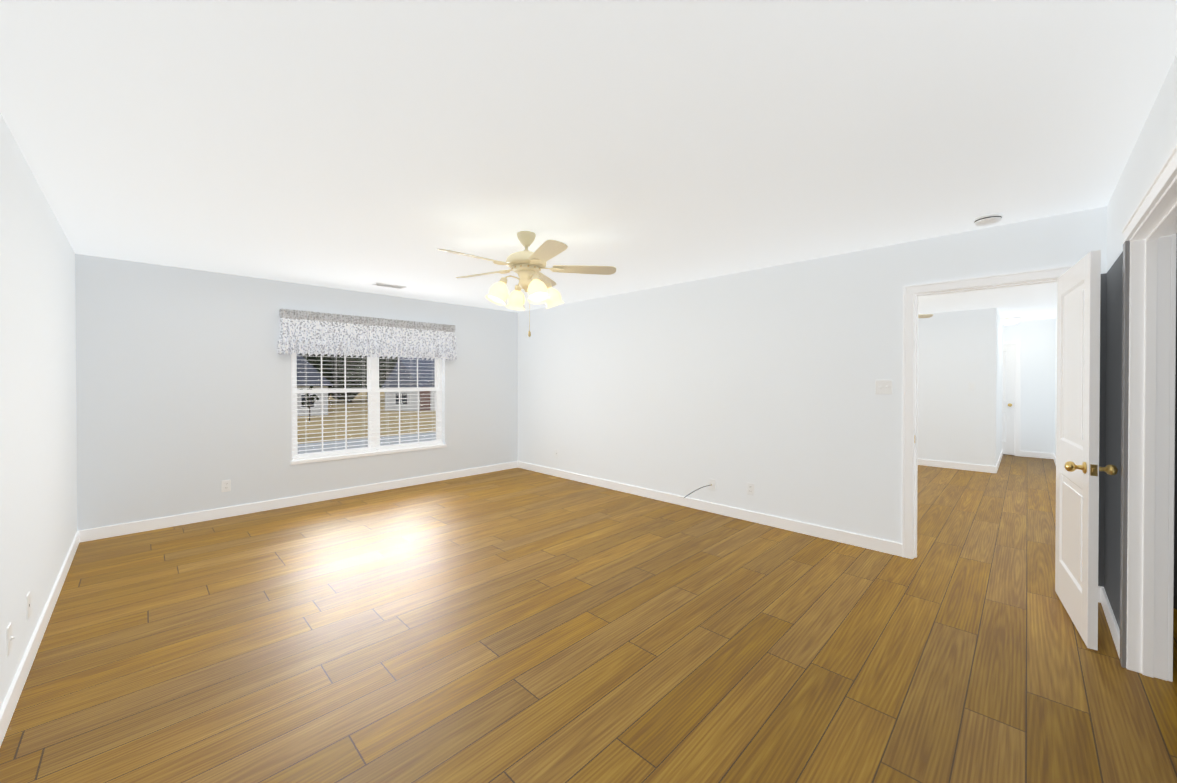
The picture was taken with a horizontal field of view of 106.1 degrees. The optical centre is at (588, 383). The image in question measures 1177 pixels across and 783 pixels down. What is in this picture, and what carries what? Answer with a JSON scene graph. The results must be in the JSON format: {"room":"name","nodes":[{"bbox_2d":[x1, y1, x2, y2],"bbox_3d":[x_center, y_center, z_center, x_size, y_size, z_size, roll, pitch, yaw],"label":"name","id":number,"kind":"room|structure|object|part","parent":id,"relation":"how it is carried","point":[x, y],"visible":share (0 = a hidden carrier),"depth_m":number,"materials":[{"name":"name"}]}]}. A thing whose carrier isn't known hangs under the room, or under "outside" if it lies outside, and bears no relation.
{"room":"empty bedroom","nodes":[
{"label":"empty bedroom","id":0,"kind":"room"},
{"bbox_2d":[0,113,76,709],"bbox_3d":[-2.235,0.143,1.580,6.320,2.440,0.120,0,1,45],"label":"wall","id":1,"kind":"structure","parent":0,"point":[38,486],"depth_m":2.23,"materials":[{"name":"white paint"}]},
{"bbox_2d":[6,622,14,655],"bbox_3d":[-2.379,1.051,1.825,0.070,0.115,0.016,0,1,45],"label":"electrical outlet","id":2,"kind":"object","parent":1,"relation":"attached to","point":[9,637],"visible":0.96,"depth_m":1.81,"materials":[{"name":"white plastic"}]},
{"bbox_2d":[26,591,30,619],"bbox_3d":[-2.695,1.069,2.131,0.070,0.115,0.006,0,1,45],"label":"electrical outlet","id":3,"kind":"object","parent":1,"relation":"attached to","point":[28,605],"visible":1,"depth_m":2.12,"materials":[{"name":"white plastic"}]},
{"bbox_2d":[0,530,83,746],"bbox_3d":[-2.174,1.313,1.622,6.040,0.100,0.013,0,1,45],"label":"baseboard","id":4,"kind":"structure","parent":1,"relation":"attached to","point":[26,663],"depth_m":2.16,"materials":[{"name":"white paint"}]},
{"bbox_2d":[75,254,517,530],"bbox_3d":[-2.774,0.117,5.411,0.160,2.440,4.800,0,1,45],"label":"wall","id":5,"kind":"structure","parent":0,"point":[183,390],"depth_m":4.38,"materials":[{"name":"white paint"}]},
{"bbox_2d":[222,480,230,491],"bbox_3d":[-3.630,1.029,4.434,0.008,0.115,0.070,0,1,45],"label":"electrical outlet","id":6,"kind":"object","parent":5,"relation":"attached to","point":[226,485],"visible":1,"depth_m":4.43,"materials":[{"name":"white plastic"}]},
{"bbox_2d":[84,461,515,541],"bbox_3d":[-2.713,1.287,5.358,0.013,0.100,4.500,0,1,45],"label":"baseboard","id":7,"kind":"structure","parent":5,"relation":"attached to","point":[171,521],"depth_m":4.68,"materials":[{"name":"white paint"}]},
{"bbox_2d":[291,353,441,457],"bbox_3d":[-2.695,0.086,5.550,0.065,1.560,1.790,0,1,45],"label":"window","id":8,"kind":"structure","parent":5,"relation":"in","point":[372,375],"depth_m":5.51,"materials":[{"name":"white plastic"}]},
{"bbox_2d":[292,355,375,459],"bbox_3d":[-2.957,0.076,5.181,0.056,1.530,0.868,0,1,45],"label":"window blind","id":9,"kind":"object","parent":8,"relation":"attached to","point":[335,435],"visible":0.67,"depth_m":5.12,"materials":[{"name":"white plastic"}]},
{"bbox_2d":[376,356,442,450],"bbox_3d":[-2.328,0.071,5.814,0.056,1.530,0.868,0,1,45],"label":"window blind","id":10,"kind":"object","parent":8,"relation":"attached to","point":[410,422],"visible":0.62,"depth_m":5.80,"materials":[{"name":"white plastic"}]},
{"bbox_2d":[291,444,446,464],"bbox_3d":[-2.634,0.864,5.495,0.117,0.035,1.814,0,1,45],"label":"window sill","id":11,"kind":"structure","parent":5,"relation":"attached to","point":[325,458],"depth_m":5.34,"materials":[{"name":"white paint"}]},
{"bbox_2d":[0,454,1176,782],"bbox_3d":[2.729,1.371,4.876,9.100,0.060,12.220,0,1,45],"label":"floor","id":12,"kind":"structure","parent":0,"point":[516,626],"depth_m":2.23,"materials":[{"name":"brown wood"}]},
{"bbox_2d":[0,0,1176,320],"bbox_3d":[2.729,-1.149,4.859,9.100,0.100,12.220,0,1,45],"label":"ceiling","id":13,"kind":"structure","parent":0,"point":[366,144],"depth_m":1.88,"materials":[{"name":"white paint"}]},
{"bbox_2d":[372,282,405,288],"bbox_3d":[-2.242,-1.096,4.987,0.160,0.008,0.320,0,1,45],"label":"ceiling vent","id":14,"kind":"object","parent":13,"relation":"in","point":[388,285],"visible":0.96,"depth_m":4.96,"materials":[{"name":"white metal"}]},
{"bbox_2d":[437,231,616,336],"bbox_3d":[-0.491,-0.713,3.199,1.278,0.750,1.234,0,1,45],"label":"fan","id":15,"kind":"object","parent":13,"relation":"hanging from","point":[526,265],"visible":1,"depth_m":3.17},
{"bbox_3d":[-0.453,-0.640,3.230,0.587,0.172,0.587,0,1,45],"label":"lamp shade","id":16,"kind":"part","parent":15,"relation":"part of","materials":[{"name":"beige glass"}]},
{"bbox_2d":[918,314,932,317],"bbox_3d":[3.730,-0.731,5.852,1.254,0.750,1.273,0,1,45],"label":"ceiling fan","id":17,"kind":"object","parent":13,"relation":"hanging from","point":[925,315],"visible":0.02,"depth_m":5.64,"materials":[{"name":"beige"}]},
{"bbox_2d":[973,213,1002,225],"bbox_3d":[2.617,-1.066,2.901,0.144,0.040,0.144,0,1,45],"label":"smoke detector","id":18,"kind":"object","parent":13,"relation":"attached to","point":[988,219],"visible":1,"depth_m":2.86,"materials":[{"name":"white plastic"}]},
{"bbox_2d":[518,206,1106,586],"bbox_3d":[1.060,0.120,4.903,6.320,2.440,0.120,0,1,45],"label":"wall","id":19,"kind":"structure","parent":0,"point":[762,380],"depth_m":4.20,"materials":[{"name":"white paint"}]},
{"bbox_2d":[516,461,901,556],"bbox_3d":[0.663,1.288,5.211,5.014,0.100,0.013,0,1,45],"label":"baseboard","id":20,"kind":"structure","parent":19,"relation":"attached to","point":[894,548],"depth_m":4.37,"materials":[{"name":"white paint"}]},
{"bbox_2d":[709,479,715,490],"bbox_3d":[1.282,1.053,4.594,0.070,0.115,0.016,0,1,45],"label":"outlet","id":21,"kind":"object","parent":19,"relation":"attached to","point":[713,483],"visible":0.88,"depth_m":4.59,"materials":[{"name":"white plastic"}]},
{"bbox_2d":[747,483,753,494],"bbox_3d":[1.576,1.030,4.308,0.070,0.115,0.008,0,1,45],"label":"electrical outlet","id":22,"kind":"object","parent":19,"relation":"attached to","point":[750,488],"visible":1,"depth_m":4.30,"materials":[{"name":"white plastic"}]},
{"bbox_2d":[875,380,891,393],"bbox_3d":[2.350,0.030,3.526,0.116,0.115,0.020,0,1,45],"label":"double light switch","id":23,"kind":"object","parent":19,"relation":"attached to","point":[883,386],"visible":1,"depth_m":3.53,"materials":[{"name":"white plastic"}]},
{"bbox_2d":[902,265,1072,558],"bbox_3d":[2.820,0.302,3.160,0.927,2.101,0.162,0,1,45],"label":"trim","id":24,"kind":"structure","parent":19,"relation":"attached to","point":[912,294],"depth_m":3.40,"materials":[{"name":"white paint"}]},
{"bbox_2d":[918,308,996,472],"bbox_3d":[4.026,0.096,8.582,5.710,2.440,0.120,0,1,45],"label":"wall","id":25,"kind":"structure","parent":0,"point":[957,352],"depth_m":6.83,"materials":[{"name":"white paint"}]},
{"bbox_2d":[918,459,998,472],"bbox_3d":[4.871,1.272,7.659,3.223,0.100,0.016,0,1,45],"label":"baseboard","id":26,"kind":"structure","parent":25,"relation":"attached to","point":[962,466],"depth_m":6.82,"materials":[{"name":"white paint"}]},
{"bbox_2d":[996,310,1002,463],"bbox_3d":[6.820,0.103,7.430,0.120,2.440,2.180,0,1,45],"label":"wall","id":27,"kind":"structure","parent":0,"point":[999,389],"depth_m":7.26,"materials":[{"name":"white paint"}]},
{"bbox_2d":[996,449,1002,464],"bbox_3d":[6.827,1.274,7.354,0.016,0.100,2.290,0,1,45],"label":"baseboard","id":28,"kind":"structure","parent":27,"relation":"attached to","point":[1001,454],"depth_m":7.44,"materials":[{"name":"white paint"}]},
{"bbox_2d":[1003,319,1055,453],"bbox_3d":[7.523,0.097,8.353,2.000,2.440,0.120,0,1,45],"label":"wall","id":29,"kind":"structure","parent":0,"point":[1037,406],"depth_m":7.85,"materials":[{"name":"white paint"}]},
{"bbox_2d":[1002,344,1014,454],"bbox_3d":[7.479,0.298,8.344,0.824,2.014,0.184,0,1,45],"label":"door","id":30,"kind":"structure","parent":29,"relation":"in","point":[1008,404],"depth_m":8.11,"materials":[{"name":"white paint"}]},
{"bbox_2d":[1003,340,1020,455],"bbox_3d":[7.505,0.267,8.371,0.952,2.101,0.162,0,1,45],"label":"trim","id":31,"kind":"structure","parent":29,"relation":"attached to","point":[1017,343],"depth_m":8.01,"materials":[{"name":"white paint"}]},
{"bbox_2d":[1020,451,1051,458],"bbox_3d":[7.937,1.271,7.855,0.399,0.100,0.013,0,1,45],"label":"baseboard","id":32,"kind":"structure","parent":29,"relation":"attached to","point":[1022,453],"depth_m":7.85,"materials":[{"name":"white paint"}]},
{"bbox_2d":[1055,54,1176,628],"bbox_3d":[4.078,0.130,3.544,0.120,2.440,11.800,0,1,45],"label":"wall","id":33,"kind":"structure","parent":0,"point":[1113,402],"depth_m":2.33,"materials":[{"name":"grey paint"}]},
{"bbox_2d":[1055,250,1117,650],"bbox_3d":[2.790,0.338,2.539,0.184,2.014,0.800,0,0,38],"label":"entry door","id":34,"kind":"structure","parent":33,"relation":"in","point":[1078,468],"depth_m":2.40,"materials":[{"name":"white paint"}]},
{"bbox_2d":[1098,586,1119,658],"bbox_3d":[2.881,1.307,2.451,0.030,0.100,0.809,0,1,45],"label":"baseboard","id":35,"kind":"structure","parent":33,"relation":"attached to","point":[1102,596],"depth_m":2.44,"materials":[{"name":"white paint"}]},
{"bbox_2d":[1120,143,1176,681],"bbox_3d":[2.152,0.312,1.603,0.162,2.101,1.412,0,1,45],"label":"trim","id":36,"kind":"structure","parent":33,"relation":"attached to","point":[1149,231],"depth_m":2.04,"materials":[{"name":"white paint"}]},
{"bbox_2d":[1173,263,1176,608],"bbox_3d":[4.144,0.139,2.127,1.970,2.440,0.120,0,1,45],"label":"wall","id":37,"kind":"structure","parent":0,"point":[1175,551],"depth_m":2.65,"materials":[{"name":"grey paint"}]},
{"bbox_3d":[-2.576,-0.691,5.431,0.085,0.025,1.985,0,1,45],"label":"rod","id":38,"kind":"object","parent":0,"visible":0},
{"bbox_2d":[277,309,456,360],"bbox_3d":[-2.552,-0.549,5.411,0.140,0.487,2.072,0,1,45],"label":"fabric valance","id":39,"kind":"object","parent":38,"relation":"hanging from","point":[311,333],"visible":1,"depth_m":5.24,"materials":[{"name":"white fabric"}]},
{"label":"outside","id":40,"kind":"structure","parent":0,"visible":0},
{"bbox_2d":[297,392,435,443],"bbox_3d":[-80.264,3.635,79.438,214.060,0.200,300.000,0,1,45],"label":"lawn","id":41,"kind":"structure","parent":40,"point":[336,410],"depth_m":42.70,"materials":[{"name":"plant"}]},
{"bbox_2d":[300,385,318,420],"bbox_3d":[-27.144,1.994,43.124,1.544,3.579,1.707,0,1,45],"label":"sapling","id":42,"kind":"object","parent":41,"relation":"on","point":[312,398],"depth_m":43.08,"materials":[{"name":"brown"}]},
{"bbox_2d":[297,354,332,415],"bbox_3d":[-37.348,-0.775,54.431,9.900,8.960,12.900,0,0,-31],"label":"house","id":43,"kind":"structure","parent":41,"relation":"on","point":[303,362],"depth_m":50.48,"materials":[{"name":"white"}]},
{"bbox_2d":[300,353,397,401],"bbox_3d":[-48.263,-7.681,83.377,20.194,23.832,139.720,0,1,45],"label":"tree","id":44,"kind":"object","parent":41,"relation":"on","point":[383,375],"depth_m":78.89,"materials":[{"name":"brown"}]},
{"bbox_2d":[297,432,435,453],"bbox_3d":[-21.884,3.918,21.543,4.500,0.020,300.000,0,1,45],"label":"road","id":45,"kind":"structure","parent":41,"relation":"on","point":[356,443],"depth_m":28.83,"materials":[{"name":"grey asphalt"}]},
{"bbox_2d":[381,357,435,410],"bbox_3d":[-20.756,-0.263,64.451,13.800,7.800,11.300,0,0,-1],"label":"house","id":46,"kind":"structure","parent":41,"relation":"on","point":[428,374],"depth_m":59.06,"materials":[{"name":"white"}]}
]}

